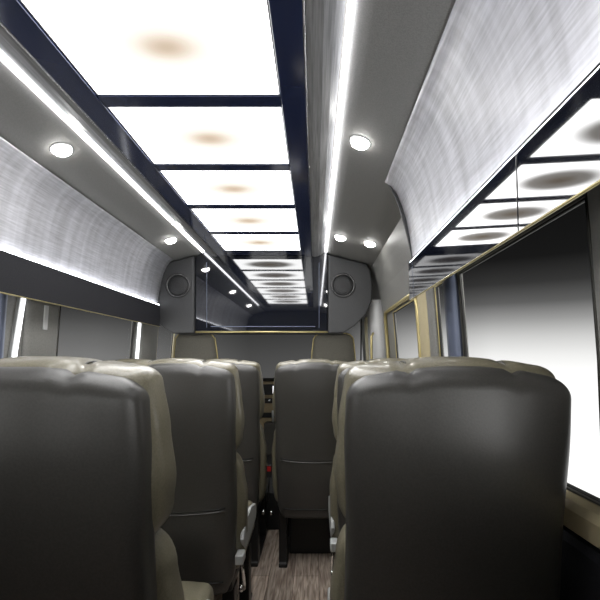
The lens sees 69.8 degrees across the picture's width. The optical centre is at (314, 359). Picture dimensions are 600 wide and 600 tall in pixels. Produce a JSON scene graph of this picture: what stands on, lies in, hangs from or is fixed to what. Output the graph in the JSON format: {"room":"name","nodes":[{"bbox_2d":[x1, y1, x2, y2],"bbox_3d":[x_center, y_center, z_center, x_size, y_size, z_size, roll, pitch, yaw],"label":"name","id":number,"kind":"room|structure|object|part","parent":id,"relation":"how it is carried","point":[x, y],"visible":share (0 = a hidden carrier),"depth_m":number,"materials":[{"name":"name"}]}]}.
{"room":"vehicle interior","nodes":[
{"label":"vehicle interior","id":0,"kind":"room"},
{"bbox_2d":[3,295,177,358],"bbox_3d":[-1.230,0.210,2.000,0.139,1.840,5.500,0,0,0],"label":"wall","id":1,"kind":"structure","parent":0,"point":[11,302],"depth_m":1.78,"materials":[{"name":"grey plastic"}]},
{"bbox_2d":[0,293,7,358],"bbox_3d":[-1.256,-0.037,1.725,0.060,0.665,0.040,0,0,0],"label":"trim","id":2,"kind":"structure","parent":1,"relation":"attached to","point":[3,297],"depth_m":1.72,"materials":[{"name":"blue"}]},
{"bbox_2d":[8,297,25,357],"bbox_3d":[-1.257,-0.040,1.794,0.035,0.502,0.095,0,0,27],"label":"light","id":3,"kind":"object","parent":1,"relation":"attached to","point":[20,304],"visible":0.38,"depth_m":1.80,"materials":[{"name":"white"}]},
{"bbox_2d":[21,299,59,356],"bbox_3d":[-1.254,-0.037,1.982,0.065,0.665,0.245,0,0,0],"label":"trim","id":4,"kind":"structure","parent":1,"relation":"attached to","point":[36,341],"depth_m":1.94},
{"bbox_2d":[43,305,48,329],"bbox_3d":[-1.239,-0.195,1.978,0.016,0.110,0.025,0,0,0],"label":"guide","id":5,"kind":"object","parent":1,"relation":"attached to","point":[46,308],"visible":1,"depth_m":1.97,"materials":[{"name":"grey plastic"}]},
{"bbox_2d":[56,306,134,358],"bbox_3d":[-1.272,-0.018,2.550,0.052,0.592,0.877,0,0,0],"label":"window","id":6,"kind":"structure","parent":1,"relation":"in","point":[133,322],"depth_m":2.97,"materials":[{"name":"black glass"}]},
{"bbox_2d":[133,322,140,358],"bbox_3d":[-1.251,-0.040,3.025,0.062,0.501,0.029,0,0,0],"label":"light","id":7,"kind":"object","parent":1,"relation":"attached to","point":[138,325],"visible":0.38,"depth_m":3.02,"materials":[{"name":"white"}]},
{"bbox_3d":[-1.260,-0.040,3.025,0.044,0.500,0.029,0,0,0],"label":"plate","id":8,"kind":"part","parent":7,"relation":"part of","materials":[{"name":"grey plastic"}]},
{"bbox_2d":[139,323,157,359],"bbox_3d":[-1.249,-0.037,3.235,0.075,0.665,0.350,0,0,0],"label":"trim","id":9,"kind":"structure","parent":1,"relation":"attached to","point":[149,333],"depth_m":3.19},
{"bbox_2d":[156,327,174,357],"bbox_3d":[-1.268,-0.017,3.620,0.059,0.605,0.432,0,0,0],"label":"window","id":10,"kind":"structure","parent":1,"relation":"in","point":[173,334],"depth_m":3.81,"materials":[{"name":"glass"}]},
{"bbox_2d":[0,0,455,268],"bbox_3d":[-0.370,-0.775,1.575,1.800,0.170,4.650,0,0,0],"label":"ceiling","id":11,"kind":"structure","parent":0,"point":[393,44],"depth_m":1.45,"materials":[{"name":"grey plastic"}]},
{"bbox_2d":[49,143,72,156],"bbox_3d":[-0.920,-0.761,1.560,0.076,0.038,0.077,0,0,6],"label":"recessed light","id":12,"kind":"object","parent":11,"relation":"in","point":[59,149],"visible":1,"depth_m":1.54,"materials":[{"name":"white plastic"}]},
{"bbox_2d":[0,137,172,326],"bbox_3d":[-1.130,-0.484,1.210,0.211,0.489,3.820,0,0,0],"label":"compartment","id":13,"kind":"object","parent":11,"relation":"attached to","point":[58,247],"visible":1,"depth_m":1.92,"materials":[{"name":"silver metal"}]},
{"bbox_2d":[0,248,159,304],"bbox_3d":[-1.132,-0.399,1.210,0.014,0.010,3.800,0,0,0],"label":"strip light","id":14,"kind":"object","parent":13,"relation":"on","point":[9,252],"depth_m":2.00,"materials":[{"name":"white"}]},
{"bbox_2d":[165,237,176,243],"bbox_3d":[-0.920,-0.761,2.740,0.076,0.038,0.077,0,0,6],"label":"recessed light","id":15,"kind":"object","parent":11,"relation":"in","point":[171,240],"visible":1,"depth_m":2.72,"materials":[{"name":"white"}]},
{"bbox_2d":[0,0,353,256],"bbox_3d":[-0.370,-0.783,1.643,0.911,0.043,3.065,0,0,0],"label":"frame","id":16,"kind":"object","parent":11,"relation":"attached to","point":[26,49],"visible":0.86,"depth_m":1.30,"materials":[{"name":"blue paint"}]},
{"bbox_3d":[-0.676,-0.786,1.643,0.073,0.039,3.065,0,0,0],"label":"rail","id":17,"kind":"part","parent":16,"relation":"part of","materials":[{"name":"blue paint"}]},
{"bbox_2d":[20,0,279,94],"bbox_3d":[-0.370,-0.783,1.070,0.536,0.012,0.381,0,0,0],"label":"ceiling light","id":18,"kind":"object","parent":16,"relation":"attached to","point":[119,47],"visible":0.92,"depth_m":1.05,"materials":[{"name":"white plastic"}]},
{"bbox_2d":[108,107,288,163],"bbox_3d":[-0.370,-0.783,1.512,0.536,0.012,0.386,0,0,0],"label":"ceiling light","id":19,"kind":"object","parent":16,"relation":"attached to","point":[166,135],"visible":0.82,"depth_m":1.48,"materials":[{"name":"white plastic"}]},
{"bbox_2d":[160,171,294,204],"bbox_3d":[-0.370,-0.783,1.958,0.536,0.012,0.386,0,0,0],"label":"ceiling light","id":20,"kind":"object","parent":16,"relation":"attached to","point":[194,187],"visible":0.77,"depth_m":1.94,"materials":[{"name":"white plastic"}]},
{"bbox_2d":[191,209,297,231],"bbox_3d":[-0.370,-0.783,2.405,0.536,0.012,0.391,0,0,0],"label":"ceiling light","id":21,"kind":"object","parent":16,"relation":"attached to","point":[214,220],"visible":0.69,"depth_m":2.40,"materials":[{"name":"white plastic"}]},
{"bbox_2d":[213,235,300,249],"bbox_3d":[-0.370,-0.783,2.851,0.536,0.012,0.383,0,0,0],"label":"ceiling light","id":22,"kind":"object","parent":16,"relation":"attached to","point":[228,242],"visible":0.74,"depth_m":2.85,"materials":[{"name":"white plastic"}]},
{"bbox_3d":[-0.064,-0.786,1.643,0.073,0.039,3.065,0,0,0],"label":"rail","id":23,"kind":"part","parent":16,"relation":"part of","materials":[{"name":"black metal"}]},
{"bbox_2d":[158,251,371,334],"bbox_3d":[-0.375,-0.503,3.264,1.590,0.616,0.271,0,0,0],"label":"upper cabinet","id":24,"kind":"object","parent":11,"relation":"attached to","point":[205,294],"visible":0.98,"depth_m":3.18,"materials":[{"name":"grey plastic"}]},
{"bbox_2d":[168,275,187,295],"bbox_3d":[-1.000,-0.545,3.139,0.150,0.150,0.011,0,0,0],"label":"speaker grille","id":25,"kind":"object","parent":24,"relation":"attached to","point":[177,284],"depth_m":3.13,"materials":[{"name":"black"}]},
{"bbox_3d":[-1.028,-0.478,3.272,0.283,0.566,0.255,0,0,0],"label":"panel","id":26,"kind":"part","parent":24,"relation":"part of","materials":[{"name":"grey plastic"}]},
{"bbox_3d":[-0.395,-0.512,3.189,0.974,0.595,0.022,0,0,0],"label":"mirror panel","id":27,"kind":"part","parent":24,"relation":"part of","materials":[{"name":"black glass"}]},
{"bbox_3d":[-0.395,-0.207,3.176,0.980,0.013,0.014,0,0,0],"label":"trim","id":28,"kind":"part","parent":24,"relation":"part of","materials":[{"name":"gold metal"}]},
{"bbox_2d":[333,275,352,295],"bbox_3d":[0.205,-0.545,3.139,0.150,0.150,0.011,0,0,0],"label":"speaker grille","id":29,"kind":"object","parent":24,"relation":"attached to","point":[342,284],"depth_m":3.13,"materials":[{"name":"black plastic"}]},
{"bbox_3d":[0.259,-0.482,3.272,0.323,0.574,0.255,0,0,0],"label":"panel","id":30,"kind":"part","parent":24,"relation":"part of","materials":[{"name":"grey plastic"}]},
{"bbox_2d":[335,235,345,240],"bbox_3d":[0.160,-0.767,2.700,0.076,0.038,0.077,0,0,6],"label":"recessed light","id":31,"kind":"object","parent":11,"relation":"in","point":[338,237],"visible":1,"depth_m":2.68,"materials":[{"name":"white"}]},
{"bbox_2d":[350,135,370,149],"bbox_3d":[0.160,-0.767,1.520,0.076,0.038,0.077,0,0,6],"label":"recessed light","id":32,"kind":"object","parent":11,"relation":"in","point":[359,142],"visible":1,"depth_m":1.50,"materials":[{"name":"white plastic"}]},
{"bbox_2d":[364,241,375,246],"bbox_3d":[0.340,-0.718,2.660,0.076,0.038,0.077,0,0,6],"label":"recessed light","id":33,"kind":"object","parent":11,"relation":"in","point":[367,243],"visible":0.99,"depth_m":2.64,"materials":[{"name":"white"}]},
{"bbox_2d":[214,529,334,599],"bbox_3d":[-0.370,1.145,2.000,1.800,0.030,5.500,0,0,0],"label":"floor","id":34,"kind":"structure","parent":0,"point":[307,576],"depth_m":2.24,"materials":[{"name":"brown wood"}]},
{"bbox_2d":[0,356,213,599],"bbox_3d":[-0.505,0.561,1.021,0.470,1.137,0.658,0,0,0],"label":"passenger seat","id":35,"kind":"object","parent":34,"relation":"on","point":[88,473],"visible":1,"depth_m":0.71,"materials":[{"name":"leather"}]},
{"bbox_2d":[0,356,176,532],"bbox_3d":[-0.505,0.169,0.831,0.454,0.352,0.197,0,0,0],"label":"cushion","id":36,"kind":"object","parent":35,"relation":"on","point":[143,500],"depth_m":0.75,"materials":[{"name":"leather"}]},
{"bbox_2d":[155,528,184,599],"bbox_3d":[-0.505,0.565,0.877,0.470,0.470,0.190,0,0,0],"label":"backrest cushion","id":37,"kind":"object","parent":35,"relation":"on","point":[168,583],"depth_m":0.84,"materials":[{"name":"leather"}]},
{"bbox_2d":[182,581,213,599],"bbox_3d":[-0.505,0.724,1.115,0.424,0.151,0.470,0,0,0],"label":"seat cushion","id":38,"kind":"object","parent":35,"relation":"on","point":[192,590],"depth_m":1.23,"materials":[{"name":"leather"}]},
{"bbox_2d":[114,359,153,362],"bbox_3d":[-0.980,0.561,2.551,0.470,1.137,0.658,0,0,0],"label":"passenger seat","id":39,"kind":"object","parent":34,"relation":"on","point":[121,360],"visible":0.02,"depth_m":2.28,"materials":[{"name":"leather"}]},
{"bbox_2d":[133,358,255,599],"bbox_3d":[-0.492,0.561,1.781,0.470,1.137,0.658,0,0,0],"label":"passenger seat","id":40,"kind":"object","parent":34,"relation":"on","point":[210,524],"visible":0.59,"depth_m":1.50,"materials":[{"name":"leather"}]},
{"bbox_2d":[133,358,244,448],"bbox_3d":[-0.492,0.169,1.591,0.454,0.352,0.197,0,0,0],"label":"cushion","id":41,"kind":"object","parent":40,"relation":"on","point":[229,433],"depth_m":1.50,"materials":[{"name":"leather"}]},
{"bbox_3d":[-0.322,0.988,1.815,0.046,0.284,0.480,0,0,0],"label":"leg","id":42,"kind":"part","parent":40,"relation":"part of","materials":[{"name":"black metal"}]},
{"bbox_3d":[-0.492,0.825,1.820,0.380,0.040,0.510,0,0,0],"label":"seat frame","id":43,"kind":"part","parent":40,"relation":"part of","materials":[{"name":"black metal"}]},
{"bbox_2d":[236,452,247,568],"bbox_3d":[-0.492,0.565,1.637,0.470,0.470,0.190,0,0,0],"label":"backrest cushion","id":44,"kind":"object","parent":40,"relation":"on","point":[241,484],"depth_m":1.59,"materials":[{"name":"leather"}]},
{"bbox_3d":[-0.268,0.804,1.599,0.019,0.141,0.082,0,0,0],"label":"recliner lever","id":45,"kind":"part","parent":40,"relation":"part of","materials":[{"name":"silver metal"}]},
{"bbox_2d":[246,500,254,548],"bbox_3d":[-0.492,0.724,1.875,0.424,0.151,0.470,0,0,0],"label":"armrest","id":46,"kind":"object","parent":40,"relation":"on","point":[249,502],"depth_m":1.94,"materials":[{"name":"plastic"}]},
{"bbox_2d":[173,334,218,359],"bbox_3d":[-0.975,0.328,3.790,0.484,1.100,0.639,0,0,0],"label":"seat","id":47,"kind":"object","parent":34,"relation":"on","point":[204,347],"visible":0.16,"depth_m":3.48,"materials":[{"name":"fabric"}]},
{"bbox_2d":[206,359,268,566],"bbox_3d":[-0.505,0.561,2.551,0.470,1.137,0.658,0,0,0],"label":"passenger seat","id":48,"kind":"object","parent":34,"relation":"on","point":[252,449],"visible":0.41,"depth_m":2.29,"materials":[{"name":"leather"}]},
{"bbox_2d":[206,359,264,418],"bbox_3d":[-0.505,0.169,2.361,0.454,0.352,0.197,0,0,0],"label":"cushion","id":49,"kind":"object","parent":48,"relation":"on","point":[254,408],"depth_m":2.27,"materials":[{"name":"leather"}]},
{"bbox_3d":[-0.335,0.988,2.585,0.046,0.284,0.480,0,0,0],"label":"leg","id":50,"kind":"part","parent":48,"relation":"part of","materials":[{"name":"black metal"}]},
{"bbox_3d":[-0.505,0.825,2.590,0.380,0.040,0.510,0,0,0],"label":"seat frame","id":51,"kind":"part","parent":48,"relation":"part of","materials":[{"name":"black metal"}]},
{"bbox_2d":[259,424,266,501],"bbox_3d":[-0.505,0.565,2.407,0.470,0.470,0.190,0,0,0],"label":"backrest cushion","id":52,"kind":"object","parent":48,"relation":"on","point":[262,443],"depth_m":2.36,"materials":[{"name":"leather"}]},
{"bbox_2d":[267,465,271,500],"bbox_3d":[-0.259,0.696,2.433,0.030,0.212,0.045,0,0,0],"label":"belt buckle","id":53,"kind":"object","parent":48,"relation":"attached to","point":[269,467],"visible":1,"depth_m":2.41,"materials":[{"name":"black plastic"}]},
{"bbox_2d":[266,455,278,528],"bbox_3d":[-0.370,1.005,3.780,1.760,0.250,1.840,0,0,0],"label":"trim","id":54,"kind":"structure","parent":34,"relation":"on","point":[272,504],"depth_m":2.86,"materials":[{"name":"black plastic"}]},
{"bbox_2d":[260,379,274,454],"bbox_3d":[-0.370,0.482,4.303,1.720,0.791,0.814,0,0,0],"label":"dashboard","id":55,"kind":"object","parent":54,"relation":"on","point":[267,421],"visible":0.04,"depth_m":4.07,"materials":[{"name":"plastic"}]},
{"bbox_3d":[-0.370,0.521,4.075,0.320,0.047,0.014,0,0,0],"label":"control panel","id":56,"kind":"part","parent":55,"relation":"part of","materials":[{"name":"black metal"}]},
{"bbox_2d":[270,359,344,567],"bbox_3d":[-0.005,0.561,2.541,0.470,1.137,0.658,0,0,0],"label":"passenger seat","id":57,"kind":"object","parent":34,"relation":"on","point":[304,441],"visible":0.61,"depth_m":2.25,"materials":[{"name":"leather"}]},
{"bbox_2d":[272,431,277,501],"bbox_3d":[-0.005,0.565,2.397,0.470,0.470,0.190,0,0,0],"label":"backrest cushion","id":58,"kind":"object","parent":57,"relation":"on","point":[274,449],"depth_m":2.35,"materials":[{"name":"leather"}]},
{"bbox_3d":[-0.175,0.988,2.575,0.046,0.284,0.480,0,0,0],"label":"leg","id":59,"kind":"part","parent":57,"relation":"part of","materials":[{"name":"black metal"}]},
{"bbox_2d":[272,359,344,415],"bbox_3d":[-0.005,0.169,2.351,0.454,0.352,0.197,0,0,0],"label":"cushion","id":60,"kind":"object","parent":57,"relation":"on","point":[279,406],"depth_m":2.25,"materials":[{"name":"leather"}]},
{"bbox_2d":[311,333,355,361],"bbox_3d":[0.150,0.328,3.790,0.484,1.100,0.639,0,0,0],"label":"seat","id":61,"kind":"object","parent":34,"relation":"on","point":[330,347],"visible":0.21,"depth_m":3.48,"materials":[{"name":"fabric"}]},
{"bbox_2d":[328,358,403,574],"bbox_3d":[0.294,0.561,1.886,0.470,1.137,0.658,0,0,0],"label":"passenger seat","id":62,"kind":"object","parent":34,"relation":"on","point":[337,520],"visible":0.16,"depth_m":1.66,"materials":[{"name":"leather"}]},
{"bbox_3d":[0.070,0.804,1.704,0.019,0.141,0.082,0,0,0],"label":"recliner lever","id":63,"kind":"part","parent":62,"relation":"part of","materials":[{"name":"silver metal"}]},
{"bbox_2d":[330,454,338,552],"bbox_3d":[0.294,0.565,1.742,0.470,0.470,0.190,0,0,0],"label":"backrest cushion","id":64,"kind":"object","parent":62,"relation":"on","point":[334,506],"depth_m":1.69,"materials":[{"name":"leather"}]},
{"bbox_2d":[332,358,403,440],"bbox_3d":[0.294,0.169,1.696,0.454,0.352,0.197,0,0,0],"label":"cushion","id":65,"kind":"object","parent":62,"relation":"on","point":[343,368],"depth_m":1.63,"materials":[{"name":"leather"}]},
{"bbox_2d":[327,356,570,599],"bbox_3d":[0.267,0.561,1.081,0.470,1.137,0.658,0,0,0],"label":"passenger seat","id":66,"kind":"object","parent":34,"relation":"on","point":[451,472],"visible":1,"depth_m":0.77,"materials":[{"name":"leather"}]},
{"bbox_2d":[330,523,345,599],"bbox_3d":[0.267,0.565,0.937,0.470,0.470,0.190,0,0,0],"label":"backrest cushion","id":67,"kind":"object","parent":66,"relation":"on","point":[338,577],"depth_m":0.88,"materials":[{"name":"leather"}]},
{"bbox_2d":[334,356,555,517],"bbox_3d":[0.267,0.169,0.891,0.454,0.352,0.197,0,0,0],"label":"cushion","id":68,"kind":"object","parent":66,"relation":"on","point":[354,495],"depth_m":0.80,"materials":[{"name":"leather"}]},
{"bbox_2d":[362,192,598,505],"bbox_3d":[0.489,0.210,2.000,0.139,1.840,5.500,0,0,0],"label":"wall","id":69,"kind":"structure","parent":0,"point":[389,272],"depth_m":2.63,"materials":[{"name":"grey plastic"}]},
{"bbox_2d":[364,317,369,360],"bbox_3d":[0.415,-0.006,3.446,0.045,0.673,0.146,0,0,17],"label":"trim","id":70,"kind":"structure","parent":69,"relation":"attached to","point":[365,319],"depth_m":3.47,"materials":[{"name":"beige plastic"}]},
{"bbox_2d":[370,332,373,358],"bbox_3d":[0.422,-0.060,3.165,0.035,0.289,0.018,0,0,-34],"label":"handle","id":71,"kind":"object","parent":69,"relation":"attached to","point":[372,334],"visible":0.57,"depth_m":3.15,"materials":[{"name":"gold metal"}]},
{"bbox_2d":[366,300,385,358],"bbox_3d":[0.467,0.190,3.340,0.158,1.280,0.280,0,0,0],"label":"trim","id":72,"kind":"structure","parent":69,"relation":"attached to","point":[375,318],"depth_m":3.21,"materials":[{"name":"grey plastic"}]},
{"bbox_2d":[384,294,420,357],"bbox_3d":[0.492,0.332,2.586,0.106,1.357,0.972,0,0,0],"label":"window frame","id":73,"kind":"structure","parent":69,"relation":"in","point":[405,298],"depth_m":2.48,"materials":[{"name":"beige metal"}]},
{"bbox_2d":[393,299,413,357],"bbox_3d":[0.532,-0.018,2.465,0.052,0.592,0.687,0,0,0],"label":"window","id":74,"kind":"structure","parent":73,"relation":"attached to","point":[412,301],"depth_m":2.79,"materials":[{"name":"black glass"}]},
{"bbox_2d":[417,292,430,356],"bbox_3d":[0.513,-0.037,2.022,0.067,0.665,0.155,0,0,0],"label":"trim","id":75,"kind":"structure","parent":69,"relation":"attached to","point":[421,299],"depth_m":1.99,"materials":[{"name":"beige"}]},
{"bbox_2d":[426,286,439,355],"bbox_3d":[0.514,-0.037,1.881,0.065,0.665,0.098,0,0,0],"label":"trim","id":76,"kind":"structure","parent":69,"relation":"attached to","point":[430,294],"depth_m":1.85,"materials":[{"name":"beige plastic"}]},
{"bbox_2d":[434,282,443,355],"bbox_3d":[0.532,-0.017,1.742,0.052,0.590,0.172,0,0,0],"label":"window","id":77,"kind":"structure","parent":69,"relation":"in","point":[441,283],"depth_m":1.81,"materials":[{"name":"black glass"}]},
{"bbox_2d":[442,273,462,355],"bbox_3d":[0.509,-0.037,1.599,0.075,0.665,0.107,0,0,0],"label":"trim","id":78,"kind":"structure","parent":69,"relation":"attached to","point":[450,285],"depth_m":1.56,"materials":[{"name":"blue"}]},
{"bbox_2d":[385,0,599,301],"bbox_3d":[0.390,-0.484,0.536,0.211,0.489,2.472,0,0,0],"label":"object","id":79,"kind":"object","parent":69,"relation":"attached to","point":[501,134],"visible":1,"depth_m":0.88,"materials":[{"name":"silver metal"}]},
{"bbox_2d":[409,66,599,262],"bbox_3d":[0.392,-0.399,0.530,0.014,0.010,2.440,0,0,0],"label":"strip light","id":80,"kind":"object","parent":79,"relation":"on","point":[594,74],"depth_m":0.79,"materials":[{"name":"white metal"}]},
{"bbox_2d":[457,193,599,505],"bbox_3d":[0.532,-0.018,1.170,0.052,0.592,0.737,0,0,0],"label":"window","id":81,"kind":"structure","parent":69,"relation":"in","point":[583,198],"depth_m":0.90,"materials":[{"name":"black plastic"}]},
{"bbox_2d":[560,525,599,599],"bbox_3d":[0.528,0.742,0.655,0.032,0.776,2.790,0,0,0],"label":"trim","id":82,"kind":"structure","parent":69,"relation":"attached to","point":[580,559],"depth_m":0.84,"materials":[{"name":"grey plastic"}]},
{"bbox_2d":[563,489,599,548],"bbox_3d":[0.528,0.315,0.655,0.036,0.070,2.790,0,0,0],"label":"trim","id":83,"kind":"structure","parent":69,"relation":"attached to","point":[581,516],"depth_m":0.83,"materials":[{"name":"beige"}]},
{"bbox_2d":[587,184,599,351],"bbox_3d":[0.514,-0.037,0.630,0.065,0.665,0.340,0,0,0],"label":"trim","id":84,"kind":"structure","parent":69,"relation":"attached to","point":[593,195],"depth_m":0.78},
{"bbox_3d":[-0.370,0.680,4.775,1.940,0.900,0.050,0,0,0],"label":"wall","id":85,"kind":"structure","parent":0,"visible":0},
{"bbox_2d":[263,319,361,378],"bbox_3d":[-0.370,-0.130,4.532,1.760,0.746,0.392,0,0,0],"label":"window","id":86,"kind":"structure","parent":85,"relation":"in","point":[361,319],"depth_m":4.49,"materials":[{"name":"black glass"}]}
]}

